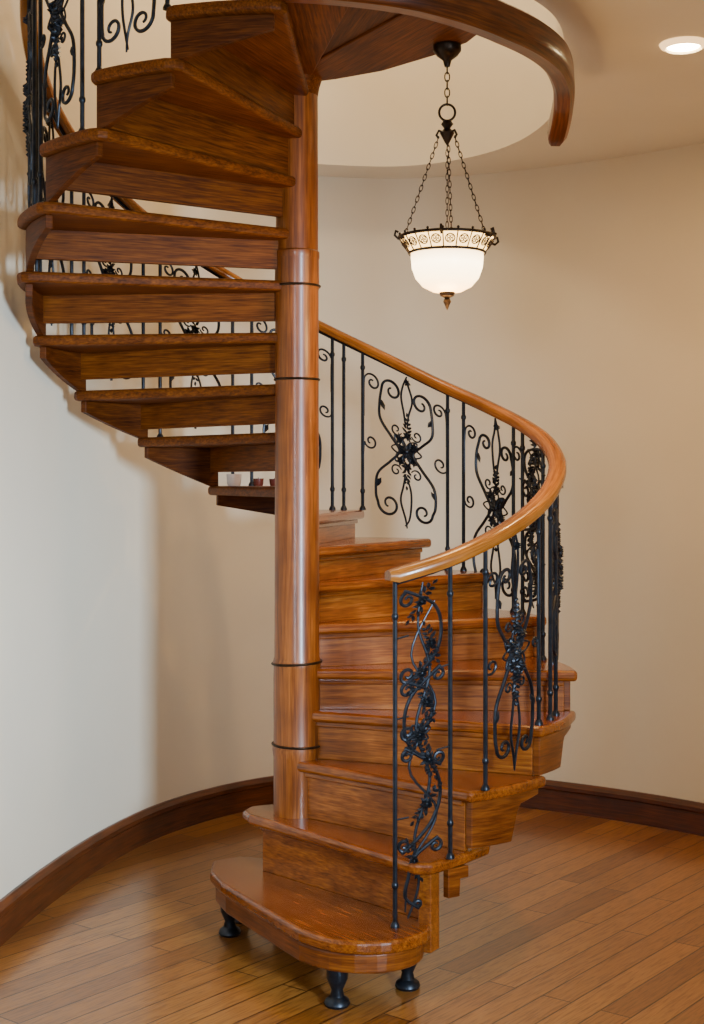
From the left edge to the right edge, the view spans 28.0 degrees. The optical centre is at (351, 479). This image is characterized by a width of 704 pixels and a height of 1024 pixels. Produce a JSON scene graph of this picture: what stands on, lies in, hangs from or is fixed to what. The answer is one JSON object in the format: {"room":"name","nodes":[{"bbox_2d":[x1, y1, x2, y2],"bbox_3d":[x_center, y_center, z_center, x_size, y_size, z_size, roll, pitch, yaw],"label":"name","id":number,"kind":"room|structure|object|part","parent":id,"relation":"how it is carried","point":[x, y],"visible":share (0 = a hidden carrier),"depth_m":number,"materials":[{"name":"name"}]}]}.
{"room":"home stairwell","nodes":[
{"label":"home stairwell","id":0,"kind":"room"},
{"bbox_2d":[0,0,563,166],"bbox_3d":[-0.230,-2.360,5.273,2.131,1.680,3.147,0,0,0],"label":"wall","id":1,"kind":"structure","parent":0,"point":[499,96],"depth_m":6.61,"materials":[{"name":"beige paint"}]},
{"bbox_2d":[0,42,703,898],"bbox_3d":[0.432,0.040,2.961,3.954,3.120,8.322,0,0,0],"label":"wall","id":2,"kind":"structure","parent":0,"point":[137,608],"depth_m":6.58,"materials":[{"name":"beige paint"}]},
{"bbox_2d":[0,776,703,946],"bbox_3d":[0.432,1.528,2.961,3.954,0.145,8.322,0,0,0],"label":"baseboard","id":3,"kind":"structure","parent":2,"relation":"attached to","point":[18,907],"depth_m":6.42,"materials":[{"name":"brown wood"}]},
{"bbox_2d":[0,807,703,1023],"bbox_3d":[0.432,1.600,2.961,3.954,0.001,8.322,0,0,0],"label":"floor","id":4,"kind":"structure","parent":0,"point":[573,919],"depth_m":4.83,"materials":[{"name":"brown wood"}]},
{"bbox_2d":[17,0,576,1009],"bbox_3d":[-0.186,-0.375,4.995,1.944,3.950,1.935,0,0,0],"label":"spiral staircase","id":5,"kind":"structure","parent":4,"relation":"on","point":[414,718],"depth_m":4.83,"materials":[{"name":"brown wood"}]},
{"bbox_3d":[-1.095,-1.262,4.775,0.038,0.685,0.322,0,0,-14],"label":"scroll panel","id":6,"kind":"part","parent":5,"relation":"part of","materials":[{"name":"black metal"}]},
{"bbox_3d":[-1.105,-0.956,5.176,0.039,0.783,0.324,0,0,11],"label":"scroll panel","id":7,"kind":"part","parent":5,"relation":"part of","materials":[{"name":"black metal"}]},
{"bbox_3d":[-0.927,-1.465,4.428,0.036,0.727,0.289,0,0,-38],"label":"scroll panel","id":8,"kind":"part","parent":5,"relation":"part of","materials":[{"name":"black metal"}]},
{"bbox_3d":[-0.944,-0.752,5.546,0.039,0.726,0.326,0,0,36],"label":"scroll panel","id":9,"kind":"part","parent":5,"relation":"part of","materials":[{"name":"black metal"}]},
{"bbox_3d":[-0.672,-1.655,4.203,0.293,0.762,0.036,0,0,31],"label":"scroll panel","id":10,"kind":"part","parent":5,"relation":"part of","materials":[{"name":"black metal"}]},
{"bbox_3d":[-0.645,-0.552,5.811,0.322,0.686,0.039,0,0,-29],"label":"scroll panel","id":11,"kind":"part","parent":5,"relation":"part of","materials":[{"name":"black metal"}]},
{"bbox_2d":[226,474,241,485],"bbox_3d":[-0.480,-0.003,5.745,0.062,0.054,0.062,0,0,0],"label":"candle cup","id":12,"kind":"object","parent":5,"relation":"on","point":[232,479],"visible":1,"depth_m":5.72,"materials":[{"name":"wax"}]},
{"bbox_2d":[253,477,263,485],"bbox_3d":[-0.380,0.007,5.735,0.044,0.034,0.044,0,0,0],"label":"candle cup","id":13,"kind":"object","parent":5,"relation":"on","point":[258,481],"visible":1,"depth_m":5.72,"materials":[{"name":"red glass"}]},
{"bbox_2d":[269,478,274,485],"bbox_3d":[-0.315,0.008,5.740,0.044,0.032,0.044,0,0,0],"label":"candle cup","id":14,"kind":"object","parent":5,"relation":"on","point":[271,481],"visible":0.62,"depth_m":5.72,"materials":[{"name":"red glass"}]},
{"bbox_3d":[-0.253,-0.349,5.925,0.341,0.674,0.041,0,0,-4],"label":"scroll panel","id":15,"kind":"part","parent":5,"relation":"part of","materials":[{"name":"black metal"}]},
{"bbox_3d":[-0.197,-1.021,5.000,1.907,2.671,1.912,0,0,0],"label":"handrail","id":16,"kind":"part","parent":5,"relation":"part of","materials":[{"name":"brown wood"}]},
{"bbox_3d":[-0.039,1.227,4.693,0.012,0.018,0.813,0,0,-44],"label":"cove moulding","id":17,"kind":"part","parent":5,"relation":"part of","materials":[{"name":"brown wood"}]},
{"bbox_3d":[-0.080,0.172,5.462,0.012,0.018,0.888,0,0,13],"label":"cove moulding","id":18,"kind":"part","parent":5,"relation":"part of","materials":[{"name":"brown wood"}]},
{"bbox_3d":[0.057,0.287,5.403,0.012,0.018,0.888,0,0,31],"label":"cove moulding","id":19,"kind":"part","parent":5,"relation":"part of","materials":[{"name":"brown wood"}]},
{"bbox_3d":[0.080,1.027,4.719,0.722,0.018,0.012,0,0,41],"label":"cove moulding","id":20,"kind":"part","parent":5,"relation":"part of","materials":[{"name":"brown wood"}]},
{"bbox_3d":[0.175,0.412,5.299,0.888,0.018,0.012,0,0,-40],"label":"cove moulding","id":21,"kind":"part","parent":5,"relation":"part of","materials":[{"name":"brown wood"}]},
{"bbox_3d":[0.226,-0.123,5.823,0.386,0.648,0.045,0,0,27],"label":"scroll panel","id":22,"kind":"part","parent":5,"relation":"part of","materials":[{"name":"black metal"}]},
{"bbox_3d":[0.213,0.857,4.827,0.823,0.018,0.012,0,0,22],"label":"cove moulding","id":23,"kind":"part","parent":5,"relation":"part of","materials":[{"name":"brown wood"}]},
{"bbox_3d":[0.222,0.831,4.369,0.177,1.051,0.030,0,0,-15],"label":"scroll panel","id":24,"kind":"part","parent":5,"relation":"part of","materials":[{"name":"black metal"}]},
{"bbox_3d":[0.260,0.557,5.148,0.893,0.018,0.012,0,0,-19],"label":"cove moulding","id":25,"kind":"part","parent":5,"relation":"part of","materials":[{"name":"brown wood"}]},
{"bbox_3d":[0.240,1.343,4.415,0.045,0.255,0.061,0,0,31],"label":"support post","id":26,"kind":"part","parent":5,"relation":"part of","materials":[{"name":"brown wood"}]},
{"bbox_3d":[0.289,0.712,4.966,0.908,0.018,0.012,0,0,3],"label":"cove moulding","id":27,"kind":"part","parent":5,"relation":"part of","materials":[{"name":"brown wood"}]},
{"bbox_2d":[394,42,498,309],"bbox_3d":[0.310,-0.987,4.600,0.351,0.854,0.370,0,0,0],"label":"pendant lamp","id":28,"kind":"object","parent":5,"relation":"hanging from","point":[447,262],"visible":1,"depth_m":4.52,"materials":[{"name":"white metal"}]},
{"bbox_3d":[0.226,-0.953,4.569,0.125,0.332,0.012,0,0,-20],"label":"chain","id":29,"kind":"part","parent":28,"relation":"part of","materials":[{"name":"brown metal"}]},
{"bbox_3d":[0.307,-1.131,4.606,0.073,0.084,0.069,0,0,0],"label":"crown","id":30,"kind":"part","parent":28,"relation":"part of","materials":[{"name":"brown metal"}]},
{"bbox_3d":[0.310,-0.958,4.600,0.009,0.280,0.009,0,0,45],"label":"chain","id":31,"kind":"part","parent":28,"relation":"part of","materials":[{"name":"brown metal"}]},
{"bbox_3d":[0.310,-1.287,4.600,0.015,0.138,0.015,0,0,45],"label":"chain","id":32,"kind":"part","parent":28,"relation":"part of","materials":[{"name":"brown metal"}]},
{"bbox_3d":[0.310,-0.678,4.600,0.237,0.142,0.237,0,0,0],"label":"lamp shade","id":33,"kind":"part","parent":28,"relation":"part of","materials":[{"name":"white glass"}]},
{"bbox_3d":[0.325,-0.953,4.687,0.012,0.332,0.125,0,0,10],"label":"chain","id":34,"kind":"part","parent":28,"relation":"part of","materials":[{"name":"brown metal"}]},
{"bbox_3d":[0.378,-0.953,4.543,0.125,0.332,0.011,0,0,40],"label":"chain","id":35,"kind":"part","parent":28,"relation":"part of","materials":[{"name":"brown metal"}]},
{"bbox_3d":[0.564,0.112,5.530,0.042,0.709,0.354,0,0,-35],"label":"scroll panel","id":36,"kind":"part","parent":5,"relation":"part of","materials":[{"name":"black metal"}]},
{"bbox_3d":[0.530,0.556,4.556,0.036,0.761,0.289,0,0,44],"label":"scroll panel","id":37,"kind":"part","parent":5,"relation":"part of","materials":[{"name":"black metal"}]},
{"bbox_3d":[0.686,0.152,5.295,0.032,0.660,0.222,0,0,-18],"label":"scroll panel","id":38,"kind":"part","parent":5,"relation":"part of","materials":[{"name":"black metal"}]},
{"bbox_3d":[0.716,0.311,4.931,0.047,0.635,0.336,0,0,9],"label":"scroll panel","id":39,"kind":"part","parent":5,"relation":"part of","materials":[{"name":"black metal"}]},
{"bbox_2d":[318,0,703,178],"bbox_3d":[0.432,-1.520,2.961,3.954,0.001,8.322,0,0,0],"label":"ceiling","id":40,"kind":"structure","parent":0,"point":[633,96],"depth_m":5.55,"materials":[{"name":"beige paint"}]},
{"bbox_2d":[659,36,703,53],"bbox_3d":[1.155,-1.511,4.920,0.166,0.018,0.166,0,0,0],"label":"recessed light","id":41,"kind":"object","parent":40,"relation":"in","point":[686,44],"visible":1,"depth_m":4.90,"materials":[{"name":"white metal"}]}
]}

